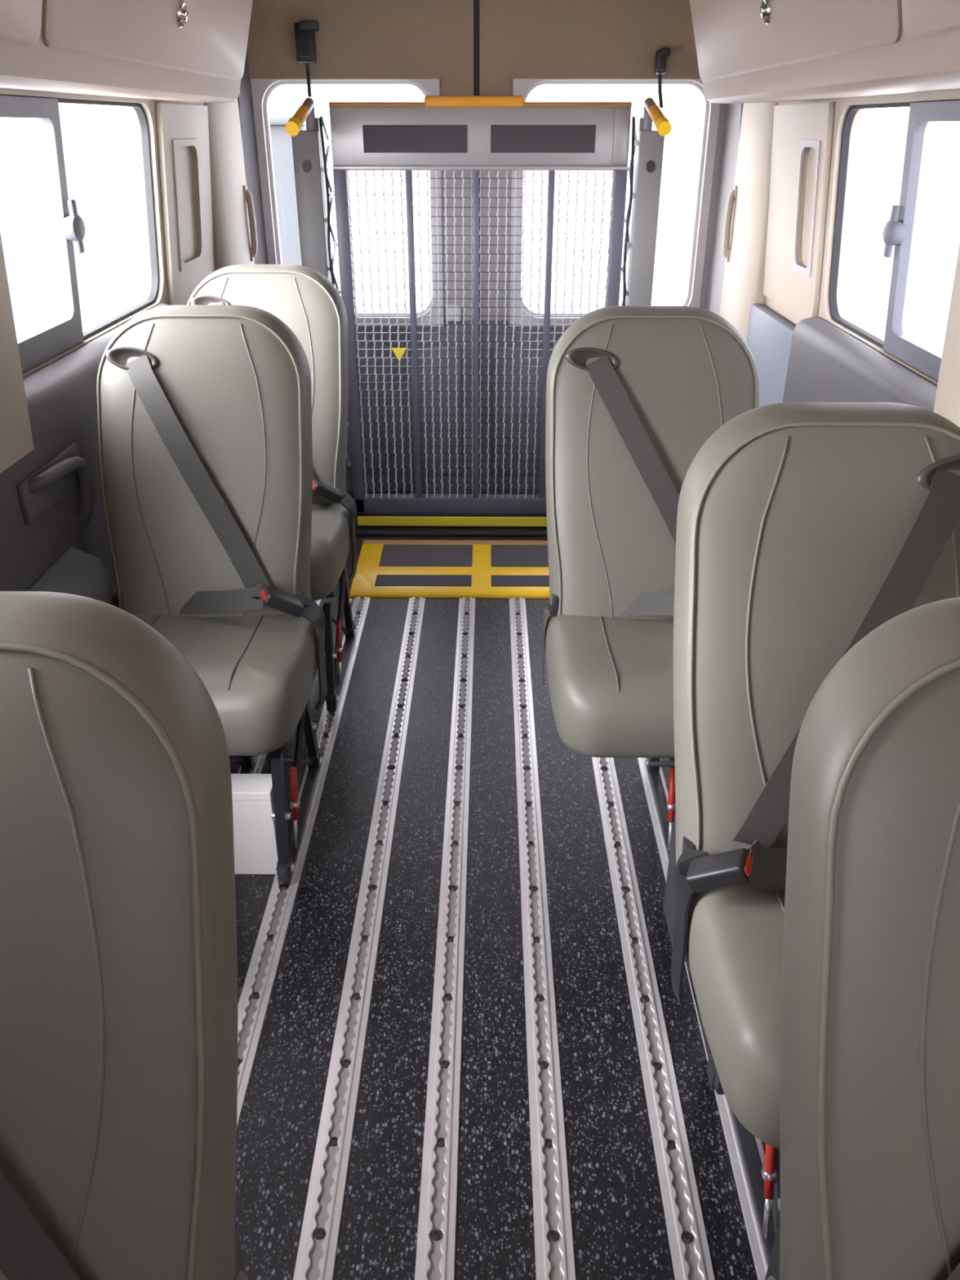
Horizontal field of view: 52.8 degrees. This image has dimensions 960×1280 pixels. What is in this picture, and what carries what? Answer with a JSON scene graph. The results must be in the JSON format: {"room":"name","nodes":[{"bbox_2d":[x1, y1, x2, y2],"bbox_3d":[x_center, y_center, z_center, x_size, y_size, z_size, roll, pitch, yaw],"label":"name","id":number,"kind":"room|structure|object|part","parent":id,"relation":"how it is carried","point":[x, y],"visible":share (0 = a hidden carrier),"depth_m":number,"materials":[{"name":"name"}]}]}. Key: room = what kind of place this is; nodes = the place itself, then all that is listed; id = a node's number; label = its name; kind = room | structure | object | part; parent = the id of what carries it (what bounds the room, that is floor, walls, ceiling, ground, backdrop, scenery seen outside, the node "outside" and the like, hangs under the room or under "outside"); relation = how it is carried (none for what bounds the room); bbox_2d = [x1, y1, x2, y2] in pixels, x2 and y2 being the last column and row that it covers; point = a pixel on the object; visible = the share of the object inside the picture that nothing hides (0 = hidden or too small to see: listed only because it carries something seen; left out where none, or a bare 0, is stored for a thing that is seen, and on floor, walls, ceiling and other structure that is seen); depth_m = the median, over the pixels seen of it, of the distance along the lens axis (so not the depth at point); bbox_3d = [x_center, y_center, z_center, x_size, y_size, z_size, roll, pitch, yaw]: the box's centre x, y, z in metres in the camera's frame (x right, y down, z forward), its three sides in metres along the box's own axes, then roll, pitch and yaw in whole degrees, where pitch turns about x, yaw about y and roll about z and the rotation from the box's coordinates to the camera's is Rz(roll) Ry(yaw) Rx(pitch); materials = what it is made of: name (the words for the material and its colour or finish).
{"room":"vehicle interior","nodes":[
{"label":"vehicle interior","id":0,"kind":"room"},
{"bbox_2d":[0,87,204,378],"bbox_3d":[-0.863,-0.268,1.237,0.142,2.050,5.420,0,28,0],"label":"wall","id":1,"kind":"structure","parent":0,"point":[184,157],"depth_m":2.56,"materials":[{"name":"beige plastic"}]},
{"bbox_2d":[0,231,34,473],"bbox_3d":[-0.829,-0.549,1.552,0.113,0.610,0.240,0,28,0],"label":"trim","id":2,"kind":"structure","parent":1,"relation":"attached to","point":[15,433],"depth_m":1.65,"materials":[{"name":"beige plastic"}]},
{"bbox_2d":[16,442,93,524],"bbox_3d":[-0.793,-0.265,1.839,0.054,0.162,0.260,0,28,0],"label":"handle","id":3,"kind":"object","parent":1,"relation":"attached to","point":[46,485],"visible":1,"depth_m":1.81,"materials":[{"name":"grey plastic"}]},
{"bbox_2d":[27,546,113,605],"bbox_3d":[-0.793,0.107,1.861,0.065,0.440,0.430,0,28,0],"label":"trim","id":4,"kind":"structure","parent":1,"relation":"attached to","point":[77,572],"depth_m":1.89,"materials":[{"name":"grey plastic"}]},
{"bbox_2d":[0,93,159,373],"bbox_3d":[-0.869,-0.897,2.084,0.073,0.481,1.073,0,28,0],"label":"window","id":5,"kind":"structure","parent":1,"relation":"in","point":[40,345],"depth_m":2.01,"materials":[{"name":"grey metal"}]},
{"bbox_3d":[-0.874,-0.759,1.826,0.061,0.469,0.477,0,28,0],"label":"sliding frame","id":6,"kind":"part","parent":5,"relation":"part of","materials":[{"name":"grey metal"}]},
{"bbox_2d":[0,303,168,595],"bbox_3d":[-0.838,-0.195,2.231,0.062,0.905,1.355,0,28,0],"label":"trim","id":7,"kind":"structure","parent":1,"relation":"attached to","point":[61,396],"depth_m":1.86,"materials":[{"name":"grey plastic"}]},
{"bbox_2d":[0,0,253,103],"bbox_3d":[-0.702,-0.705,0.651,0.313,0.528,4.200,0,28,0],"label":"bin","id":8,"kind":"object","parent":1,"relation":"attached to","point":[187,51],"visible":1,"depth_m":1.77,"materials":[{"name":"beige plastic"}]},
{"bbox_3d":[-0.628,-0.664,0.766,0.074,0.244,1.365,0,28,0],"label":"bin door","id":9,"kind":"part","parent":8,"relation":"part of","materials":[{"name":"beige plastic"}]},
{"bbox_3d":[-0.616,-1.299,1.958,0.074,0.244,1.295,0,28,0],"label":"bin door","id":10,"kind":"part","parent":8,"relation":"part of","materials":[{"name":"beige plastic"}]},
{"bbox_2d":[155,102,214,305],"bbox_3d":[-0.838,-1.244,2.791,0.054,0.530,0.460,0,28,0],"label":"trim","id":11,"kind":"structure","parent":1,"relation":"attached to","point":[174,121],"depth_m":2.71,"materials":[{"name":"beige plastic"}]},
{"bbox_2d":[172,138,204,271],"bbox_3d":[-0.831,-1.243,2.757,0.033,0.330,0.244,0,28,0],"label":"trim","id":12,"kind":"structure","parent":1,"relation":"attached to","point":[184,265],"depth_m":2.75,"materials":[{"name":"beige plastic"}]},
{"bbox_2d":[204,98,254,271],"bbox_3d":[-0.833,-1.093,3.370,0.070,1.460,0.390,0,28,0],"label":"trim","id":13,"kind":"structure","parent":1,"relation":"attached to","point":[230,220],"depth_m":3.09,"materials":[{"name":"beige plastic"}]},
{"bbox_2d":[237,93,242,141],"bbox_3d":[-0.815,-1.342,3.475,0.060,1.401,0.022,0,28,0],"label":"trim","id":14,"kind":"structure","parent":1,"relation":"attached to","point":[238,98],"depth_m":3.24,"materials":[{"name":"grey plastic"}]},
{"bbox_2d":[243,185,257,261],"bbox_3d":[-0.789,-1.432,3.325,0.034,0.240,0.032,0,28,0],"label":"handle","id":15,"kind":"object","parent":1,"relation":"attached to","point":[247,195],"visible":0.99,"depth_m":3.32,"materials":[{"name":"beige plastic"}]},
{"bbox_2d":[240,52,268,264],"bbox_3d":[-0.825,-1.445,3.508,0.080,1.950,0.135,0,28,0],"label":"trim","id":16,"kind":"structure","parent":1,"relation":"attached to","point":[250,153],"depth_m":3.40,"materials":[{"name":"grey plastic"}]},
{"bbox_2d":[246,0,479,493],"bbox_3d":[-0.432,-1.487,3.577,0.865,1.960,0.076,0,28,0],"label":"door","id":17,"kind":"structure","parent":1,"relation":"in","point":[432,46],"depth_m":3.39,"materials":[{"name":"metal"}]},
{"bbox_2d":[293,20,319,97],"bbox_3d":[-0.579,-1.962,3.267,0.078,0.222,0.071,0,28,0],"label":"belt retractor","id":18,"kind":"object","parent":17,"relation":"attached to","point":[304,30],"visible":1,"depth_m":3.23,"materials":[{"name":"black plastic"}]},
{"bbox_3d":[-0.443,-2.101,3.256,0.843,0.575,0.066,0,28,0],"label":"panel","id":19,"kind":"part","parent":17,"relation":"part of","materials":[{"name":"plastic"}]},
{"bbox_3d":[-0.443,-0.928,3.878,0.843,0.690,0.070,0,28,0],"label":"panel","id":20,"kind":"part","parent":17,"relation":"part of","materials":[{"name":"grey metal"}]},
{"bbox_3d":[-0.102,-1.243,3.675,0.058,0.060,0.026,0,28,0],"label":"latch plate","id":21,"kind":"part","parent":17,"relation":"part of","materials":[{"name":"silver metal"}]},
{"bbox_2d":[229,492,780,1279],"bbox_3d":[0.011,0.649,1.717,1.860,0.060,5.420,0,28,0],"label":"floor","id":22,"kind":"structure","parent":0,"point":[620,1232],"depth_m":1.68,"materials":[{"name":"plastic"}]},
{"bbox_2d":[231,773,278,874],"bbox_3d":[-0.462,0.373,1.949,0.112,0.208,0.064,0,28,0],"label":"box","id":23,"kind":"object","parent":22,"relation":"on","point":[255,837],"visible":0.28,"depth_m":1.92,"materials":[{"name":"white plastic"}]},
{"bbox_3d":[-0.462,0.289,1.904,0.112,0.018,0.064,0,28,0],"label":"lid","id":24,"kind":"part","parent":23,"relation":"part of","materials":[{"name":"white plastic"}]},
{"bbox_2d":[237,598,322,773],"bbox_3d":[-0.552,0.665,1.614,0.053,0.007,3.413,0,28,0],"label":"floor track","id":25,"kind":"object","parent":22,"relation":"on","point":[260,759],"visible":0.02,"depth_m":2.31,"materials":[{"name":"metal"}]},
{"bbox_2d":[236,596,370,1129],"bbox_3d":[-0.395,0.666,1.613,0.053,0.007,3.413,0,28,0],"label":"floor track","id":26,"kind":"object","parent":22,"relation":"on","point":[254,1001],"visible":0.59,"depth_m":1.84,"materials":[{"name":"metal"}]},
{"bbox_2d":[0,591,248,1279],"bbox_3d":[-0.406,0.549,0.738,0.450,1.021,0.615,0,28,0],"label":"passenger seat","id":27,"kind":"object","parent":26,"relation":"on","point":[119,1015],"visible":1,"depth_m":0.71,"materials":[{"name":"grey leather"}]},
{"bbox_2d":[235,1270,248,1279],"bbox_3d":[-0.412,0.701,0.718,0.432,0.162,0.438,0,28,0],"label":"seat cushion","id":28,"kind":"object","parent":27,"relation":"on","point":[240,1274],"depth_m":0.86,"materials":[{"name":"grey leather"}]},
{"bbox_2d":[96,305,326,884],"bbox_3d":[-0.543,-0.093,1.944,0.458,1.021,0.622,0,28,0],"label":"passenger seat","id":29,"kind":"object","parent":26,"relation":"on","point":[204,412],"visible":0.76,"depth_m":1.92,"materials":[{"name":"grey leather"}]},
{"bbox_3d":[-0.557,-0.330,1.992,0.424,0.649,0.311,0,28,0],"label":"backrest","id":30,"kind":"part","parent":29,"relation":"part of","materials":[{"name":"grey plastic"}]},
{"bbox_2d":[129,602,324,755],"bbox_3d":[-0.550,0.058,1.923,0.432,0.162,0.438,0,28,0],"label":"seat cushion","id":31,"kind":"object","parent":29,"relation":"on","point":[258,668],"depth_m":1.83,"materials":[{"name":"grey leather"}]},
{"bbox_3d":[-0.546,0.278,2.058,0.024,0.259,0.420,0,28,0],"label":"rail","id":32,"kind":"part","parent":29,"relation":"part of","materials":[{"name":"black metal"}]},
{"bbox_3d":[-0.545,0.195,2.191,0.026,0.275,0.101,0,28,0],"label":"leg","id":33,"kind":"part","parent":29,"relation":"part of","materials":[{"name":"black paint"}]},
{"bbox_3d":[-0.391,0.350,1.900,0.026,0.275,0.071,0,28,0],"label":"leg","id":34,"kind":"part","parent":29,"relation":"part of","materials":[{"name":"black paint"}]},
{"bbox_3d":[-0.372,0.308,1.941,0.014,0.105,0.052,0,28,0],"label":"release lever","id":35,"kind":"part","parent":29,"relation":"part of","materials":[{"name":"red paint"}]},
{"bbox_3d":[-0.373,0.371,1.954,0.022,0.098,0.042,0,28,0],"label":"lever rod","id":36,"kind":"part","parent":29,"relation":"part of","materials":[{"name":"metal"}]},
{"bbox_3d":[-0.389,0.278,2.056,0.024,0.259,0.420,0,28,0],"label":"rail","id":37,"kind":"part","parent":29,"relation":"part of","materials":[{"name":"black metal"}]},
{"bbox_3d":[-0.388,0.196,2.189,0.026,0.275,0.101,0,28,0],"label":"leg","id":38,"kind":"part","parent":29,"relation":"part of","materials":[{"name":"black paint"}]},
{"bbox_2d":[186,264,356,711],"bbox_3d":[-0.551,-0.399,2.517,0.450,1.021,0.615,0,28,0],"label":"passenger seat","id":39,"kind":"object","parent":26,"relation":"on","point":[303,298],"visible":0.36,"depth_m":2.48,"materials":[{"name":"grey leather"}]},
{"bbox_3d":[-0.561,-0.636,2.566,0.424,0.649,0.311,0,28,0],"label":"backrest","id":40,"kind":"part","parent":39,"relation":"part of","materials":[{"name":"grey plastic"}]},
{"bbox_3d":[-0.558,-0.184,2.576,0.374,0.036,0.290,0,28,0],"label":"support frame","id":41,"kind":"part","parent":39,"relation":"part of","materials":[{"name":"black paint"}]},
{"bbox_3d":[-0.385,0.044,2.474,0.026,0.275,0.071,0,28,0],"label":"leg","id":42,"kind":"part","parent":39,"relation":"part of","materials":[{"name":"black paint"}]},
{"bbox_2d":[310,502,351,600],"bbox_3d":[-0.558,-0.248,2.497,0.432,0.162,0.438,0,28,0],"label":"seat cushion","id":43,"kind":"object","parent":39,"relation":"on","point":[331,522],"depth_m":2.37,"materials":[{"name":"grey leather"}]},
{"bbox_3d":[-0.366,0.003,2.515,0.014,0.105,0.052,0,28,0],"label":"release lever","id":44,"kind":"part","parent":39,"relation":"part of","materials":[{"name":"red paint"}]},
{"bbox_3d":[-0.367,0.066,2.528,0.022,0.098,0.042,0,28,0],"label":"lever rod","id":45,"kind":"part","parent":39,"relation":"part of","materials":[{"name":"metal"}]},
{"bbox_3d":[-0.383,-0.027,2.630,0.024,0.259,0.420,0,28,0],"label":"rail","id":46,"kind":"part","parent":39,"relation":"part of","materials":[{"name":"black metal"}]},
{"bbox_3d":[-0.382,-0.110,2.763,0.026,0.275,0.101,0,28,0],"label":"leg","id":47,"kind":"part","parent":39,"relation":"part of","materials":[{"name":"black paint"}]},
{"bbox_2d":[293,596,425,1279],"bbox_3d":[-0.218,0.666,1.611,0.053,0.007,3.413,0,28,0],"label":"floor track","id":48,"kind":"object","parent":22,"relation":"on","point":[316,1257],"visible":1,"depth_m":1.67,"materials":[{"name":"metal"}]},
{"bbox_2d":[414,596,475,1279],"bbox_3d":[-0.057,0.667,1.610,0.053,0.007,3.413,0,28,0],"label":"floor track","id":49,"kind":"object","parent":22,"relation":"on","point":[435,1259],"visible":1,"depth_m":1.67,"materials":[{"name":"metal"}]},
{"bbox_2d":[285,95,671,598],"bbox_3d":[-0.009,-0.929,3.093,1.167,1.430,0.688,0,28,0],"label":"lift","id":50,"kind":"object","parent":22,"relation":"on","point":[475,133],"visible":0.81,"depth_m":3.19,"materials":[{"name":"black paint"}]},
{"bbox_3d":[-0.533,-1.588,3.007,0.032,0.176,0.100,2,28,5],"label":"hand rail","id":51,"kind":"part","parent":50,"relation":"part of","materials":[{"name":"yellow plastic"}]},
{"bbox_3d":[-0.548,-1.049,3.362,0.084,1.350,0.110,0,28,0],"label":"arm","id":52,"kind":"part","parent":50,"relation":"part of"},
{"bbox_3d":[-0.488,-1.140,3.290,0.035,1.134,0.017,0,28,0],"label":"link chain","id":53,"kind":"part","parent":50,"relation":"part of","materials":[{"name":"metal"}]},
{"bbox_3d":[-0.205,-1.583,3.053,0.329,0.078,0.004,0,28,0],"label":"grip panel","id":54,"kind":"part","parent":50,"relation":"part of","materials":[{"name":"black rubber"}]},
{"bbox_3d":[-0.186,-0.196,3.201,0.317,0.008,0.078,0,28,0],"label":"anti slip panel","id":55,"kind":"part","parent":50,"relation":"part of","materials":[{"name":"grey rubber"}]},
{"bbox_3d":[-0.185,-0.294,3.364,0.317,0.012,0.170,0,28,0],"label":"anti slip panel","id":56,"kind":"part","parent":50,"relation":"part of","materials":[{"name":"grey rubber"}]},
{"bbox_3d":[0.009,-0.248,3.300,0.858,0.033,0.413,0,28,0],"label":"bridge plate","id":57,"kind":"part","parent":50,"relation":"part of","materials":[{"name":"yellow paint"}]},
{"bbox_3d":[0.001,-1.008,3.387,0.943,1.177,0.065,0,28,0],"label":"platform frame","id":58,"kind":"part","parent":50,"relation":"part of","materials":[{"name":"grey metal"}]},
{"bbox_3d":[0.199,-0.292,3.361,0.320,0.012,0.170,0,28,0],"label":"anti slip panel","id":59,"kind":"part","parent":50,"relation":"part of","materials":[{"name":"grey rubber"}]},
{"bbox_3d":[0.197,-0.195,3.197,0.320,0.008,0.078,0,28,0],"label":"anti slip panel","id":60,"kind":"part","parent":50,"relation":"part of","materials":[{"name":"grey rubber"}]},
{"bbox_3d":[0.199,-1.581,3.049,0.330,0.078,0.004,0,28,0],"label":"grip panel","id":61,"kind":"part","parent":50,"relation":"part of","materials":[{"name":"black rubber"}]},
{"bbox_3d":[0.485,-1.136,3.282,0.030,1.134,0.017,0,28,0],"label":"link chain","id":62,"kind":"part","parent":50,"relation":"part of","materials":[{"name":"metal"}]},
{"bbox_3d":[0.538,-1.045,3.353,0.077,1.350,0.110,0,28,0],"label":"arm","id":63,"kind":"part","parent":50,"relation":"part of"},
{"bbox_3d":[0.526,-1.583,2.998,0.032,0.176,0.100,-2,28,-4],"label":"hand rail","id":64,"kind":"part","parent":50,"relation":"part of","materials":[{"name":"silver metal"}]},
{"bbox_2d":[509,597,576,1279],"bbox_3d":[0.104,0.668,1.609,0.053,0.007,3.413,0,28,0],"label":"floor track","id":65,"kind":"object","parent":22,"relation":"on","point":[553,1224],"visible":1,"depth_m":1.67,"materials":[{"name":"metal"}]},
{"bbox_2d":[591,756,715,1279],"bbox_3d":[0.288,0.669,1.607,0.053,0.007,3.413,0,28,0],"label":"floor track","id":66,"kind":"object","parent":22,"relation":"on","point":[686,1229],"visible":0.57,"depth_m":1.58,"materials":[{"name":"metal"}]},
{"bbox_2d":[636,757,768,1279],"bbox_3d":[0.398,0.669,1.606,0.053,0.007,3.413,0,28,0],"label":"floor track","id":67,"kind":"object","parent":22,"relation":"on","point":[746,1203],"visible":0.12,"depth_m":1.45,"materials":[{"name":"metal"}]},
{"bbox_2d":[542,305,758,859],"bbox_3d":[0.358,-0.089,1.936,0.454,1.021,0.615,0,28,0],"label":"passenger seat","id":68,"kind":"object","parent":67,"relation":"on","point":[634,393],"visible":0.7,"depth_m":1.90,"materials":[{"name":"grey leather"}]},
{"bbox_2d":[544,613,674,757],"bbox_3d":[0.349,0.062,1.916,0.432,0.162,0.438,0,28,0],"label":"seat cushion","id":69,"kind":"object","parent":68,"relation":"on","point":[611,676],"depth_m":1.76,"materials":[{"name":"grey leather"}]},
{"bbox_3d":[0.346,-0.326,1.985,0.424,0.649,0.311,0,28,0],"label":"backrest","id":70,"kind":"part","parent":68,"relation":"part of","materials":[{"name":"grey plastic"}]},
{"bbox_3d":[0.405,0.199,2.183,0.026,0.275,0.101,0,28,0],"label":"leg","id":71,"kind":"part","parent":68,"relation":"part of","materials":[{"name":"black paint"}]},
{"bbox_3d":[0.404,0.282,2.050,0.024,0.259,0.420,0,28,0],"label":"rail","id":72,"kind":"part","parent":68,"relation":"part of","materials":[{"name":"metal"}]},
{"bbox_3d":[0.384,0.375,1.948,0.022,0.098,0.042,0,28,0],"label":"lever rod","id":73,"kind":"part","parent":68,"relation":"part of","materials":[{"name":"metal"}]},
{"bbox_3d":[0.385,0.312,1.935,0.014,0.105,0.052,0,28,0],"label":"release lever","id":74,"kind":"part","parent":68,"relation":"part of","materials":[{"name":"red paint"}]},
{"bbox_2d":[663,402,959,1265],"bbox_3d":[0.483,0.273,1.256,0.457,1.021,0.615,0,28,0],"label":"passenger seat","id":75,"kind":"object","parent":67,"relation":"on","point":[803,529],"visible":0.58,"depth_m":1.22,"materials":[{"name":"grey leather"}]},
{"bbox_3d":[0.472,0.488,1.315,0.364,0.036,0.290,0,28,0],"label":"support frame","id":76,"kind":"part","parent":75,"relation":"part of","materials":[{"name":"black paint"}]},
{"bbox_2d":[685,880,785,1149],"bbox_3d":[0.491,0.425,1.236,0.432,0.162,0.438,0,28,0],"label":"seat cushion","id":77,"kind":"object","parent":75,"relation":"on","point":[734,933],"depth_m":1.14,"materials":[{"name":"grey leather"}]},
{"bbox_3d":[0.396,0.644,1.370,0.024,0.259,0.420,0,28,0],"label":"rail","id":78,"kind":"part","parent":75,"relation":"part of","materials":[{"name":"silver metal"}]},
{"bbox_3d":[0.377,0.737,1.269,0.022,0.098,0.042,0,28,0],"label":"lever rod","id":79,"kind":"part","parent":75,"relation":"part of","materials":[{"name":"metal"}]},
{"bbox_3d":[0.377,0.674,1.256,0.014,0.105,0.052,0,28,0],"label":"release lever","id":80,"kind":"part","parent":75,"relation":"part of","materials":[{"name":"red paint"}]},
{"bbox_3d":[0.473,0.037,1.304,0.424,0.649,0.311,0,28,0],"label":"backrest","id":81,"kind":"part","parent":75,"relation":"part of","materials":[{"name":"grey plastic"}]},
{"bbox_2d":[764,596,959,1279],"bbox_3d":[0.450,0.553,0.731,0.450,1.021,0.615,0,28,0],"label":"passenger seat","id":82,"kind":"object","parent":67,"relation":"on","point":[869,1070],"visible":1,"depth_m":0.71,"materials":[{"name":"grey leather"}]},
{"bbox_2d":[766,1275,775,1279],"bbox_3d":[0.455,0.705,0.711,0.432,0.162,0.438,0,28,0],"label":"seat cushion","id":83,"kind":"object","parent":82,"relation":"on","point":[768,1277],"depth_m":0.86,"materials":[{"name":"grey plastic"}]},
{"bbox_2d":[764,88,959,386],"bbox_3d":[0.885,-0.261,1.223,0.142,2.050,5.420,0,28,0],"label":"wall","id":84,"kind":"structure","parent":0,"point":[842,105],"depth_m":2.48,"materials":[{"name":"beige plastic"}]},
{"bbox_2d":[479,0,727,492],"bbox_3d":[0.467,-1.485,3.572,0.937,1.960,0.070,0,28,0],"label":"door","id":85,"kind":"structure","parent":84,"relation":"in","point":[525,45],"depth_m":3.33,"materials":[{"name":"metal"}]},
{"bbox_3d":[0.467,-0.924,3.871,0.937,0.690,0.070,0,28,0],"label":"panel","id":86,"kind":"part","parent":85,"relation":"part of","materials":[{"name":"grey metal"}]},
{"bbox_3d":[0.467,-2.097,3.248,0.937,0.575,0.066,0,28,0],"label":"panel","id":87,"kind":"part","parent":85,"relation":"part of","materials":[{"name":"plastic"}]},
{"bbox_2d":[654,47,670,107],"bbox_3d":[0.615,-1.908,3.283,0.042,0.177,0.071,0,28,0],"label":"belt retractor","id":88,"kind":"object","parent":85,"relation":"attached to","point":[661,55],"visible":1,"depth_m":3.25,"materials":[{"name":"black plastic"}]},
{"bbox_2d":[705,103,741,315],"bbox_3d":[0.895,-1.437,3.494,0.080,1.950,0.135,0,28,0],"label":"trim","id":89,"kind":"structure","parent":84,"relation":"attached to","point":[732,122],"depth_m":3.47,"materials":[{"name":"grey plastic"}]},
{"bbox_2d":[722,185,737,262],"bbox_3d":[0.856,-1.425,3.311,0.034,0.240,0.032,0,28,0],"label":"handle","id":90,"kind":"object","parent":84,"relation":"attached to","point":[732,196],"visible":0.99,"depth_m":3.30,"materials":[{"name":"beige plastic"}]},
{"bbox_2d":[738,102,743,141],"bbox_3d":[0.883,-1.335,3.461,0.060,1.401,0.022,0,28,0],"label":"trim","id":91,"kind":"structure","parent":84,"relation":"attached to","point":[743,103],"depth_m":3.23,"materials":[{"name":"grey plastic"}]},
{"bbox_2d":[720,102,777,341],"bbox_3d":[0.897,-1.086,3.356,0.070,1.460,0.390,0,28,0],"label":"trim","id":92,"kind":"structure","parent":84,"relation":"attached to","point":[744,273],"depth_m":3.12,"materials":[{"name":"beige plastic"}]},
{"bbox_2d":[746,303,795,407],"bbox_3d":[0.899,-0.684,3.250,0.040,0.830,0.925,0,28,0],"label":"trim","id":93,"kind":"structure","parent":84,"relation":"attached to","point":[769,335],"depth_m":2.93,"materials":[{"name":"grey plastic"}]},
{"bbox_2d":[763,102,835,319],"bbox_3d":[0.894,-1.221,2.748,0.054,0.530,0.525,0,28,0],"label":"trim","id":94,"kind":"structure","parent":84,"relation":"attached to","point":[797,292],"depth_m":2.74,"materials":[{"name":"beige plastic"}]},
{"bbox_2d":[791,139,821,277],"bbox_3d":[0.885,-1.172,2.624,0.033,0.330,0.174,0,28,0],"label":"trim","id":95,"kind":"structure","parent":84,"relation":"attached to","point":[816,144],"depth_m":2.62,"materials":[{"name":"beige plastic"}]},
{"bbox_2d":[689,0,959,103],"bbox_3d":[0.675,-0.718,0.675,0.400,0.528,4.280,0,28,0],"label":"bin","id":96,"kind":"object","parent":84,"relation":"attached to","point":[748,51],"visible":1,"depth_m":1.70,"materials":[{"name":"beige plastic"}]},
{"bbox_3d":[0.572,-1.295,1.950,0.074,0.244,1.450,0,28,0],"label":"bin door","id":97,"kind":"part","parent":96,"relation":"part of","materials":[{"name":"beige plastic"}]},
{"bbox_3d":[0.559,-0.641,0.723,0.074,0.244,1.290,0,28,0],"label":"bin door","id":98,"kind":"part","parent":96,"relation":"part of","materials":[{"name":"beige plastic"}]},
{"bbox_2d":[782,315,937,411],"bbox_3d":[0.876,-0.174,2.224,0.062,0.875,1.355,0,28,0],"label":"trim","id":99,"kind":"structure","parent":84,"relation":"attached to","point":[826,364],"depth_m":2.29,"materials":[{"name":"grey plastic"}]},
{"bbox_2d":[828,99,959,380],"bbox_3d":[0.911,-0.857,2.047,0.073,0.505,1.003,0,28,0],"label":"window","id":100,"kind":"structure","parent":84,"relation":"in","point":[897,232],"depth_m":2.08,"materials":[{"name":"grey metal"}]},
{"bbox_3d":[0.911,-0.754,1.854,0.061,0.493,0.554,0,28,0],"label":"sliding frame","id":101,"kind":"part","parent":100,"relation":"part of","materials":[{"name":"grey metal"}]},
{"bbox_2d":[933,241,959,427],"bbox_3d":[0.859,-0.561,1.573,0.113,0.610,0.320,0,28,0],"label":"trim","id":102,"kind":"structure","parent":84,"relation":"attached to","point":[947,402],"depth_m":1.70,"materials":[{"name":"beige plastic"}]},
{"label":"outside","id":103,"kind":"structure","parent":0,"visible":0},
{"bbox_2d":[0,165,959,353],"bbox_3d":[0.092,-2.894,9.789,80.000,0.100,100.000,0,28,0],"label":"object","id":104,"kind":"structure","parent":103,"point":[111,276],"depth_m":18.45,"materials":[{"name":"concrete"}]},
{"bbox_2d":[269,116,306,265],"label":"window","id":105,"kind":"structure","parent":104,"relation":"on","point":[282,144],"depth_m":8.19,"materials":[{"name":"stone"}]}
]}

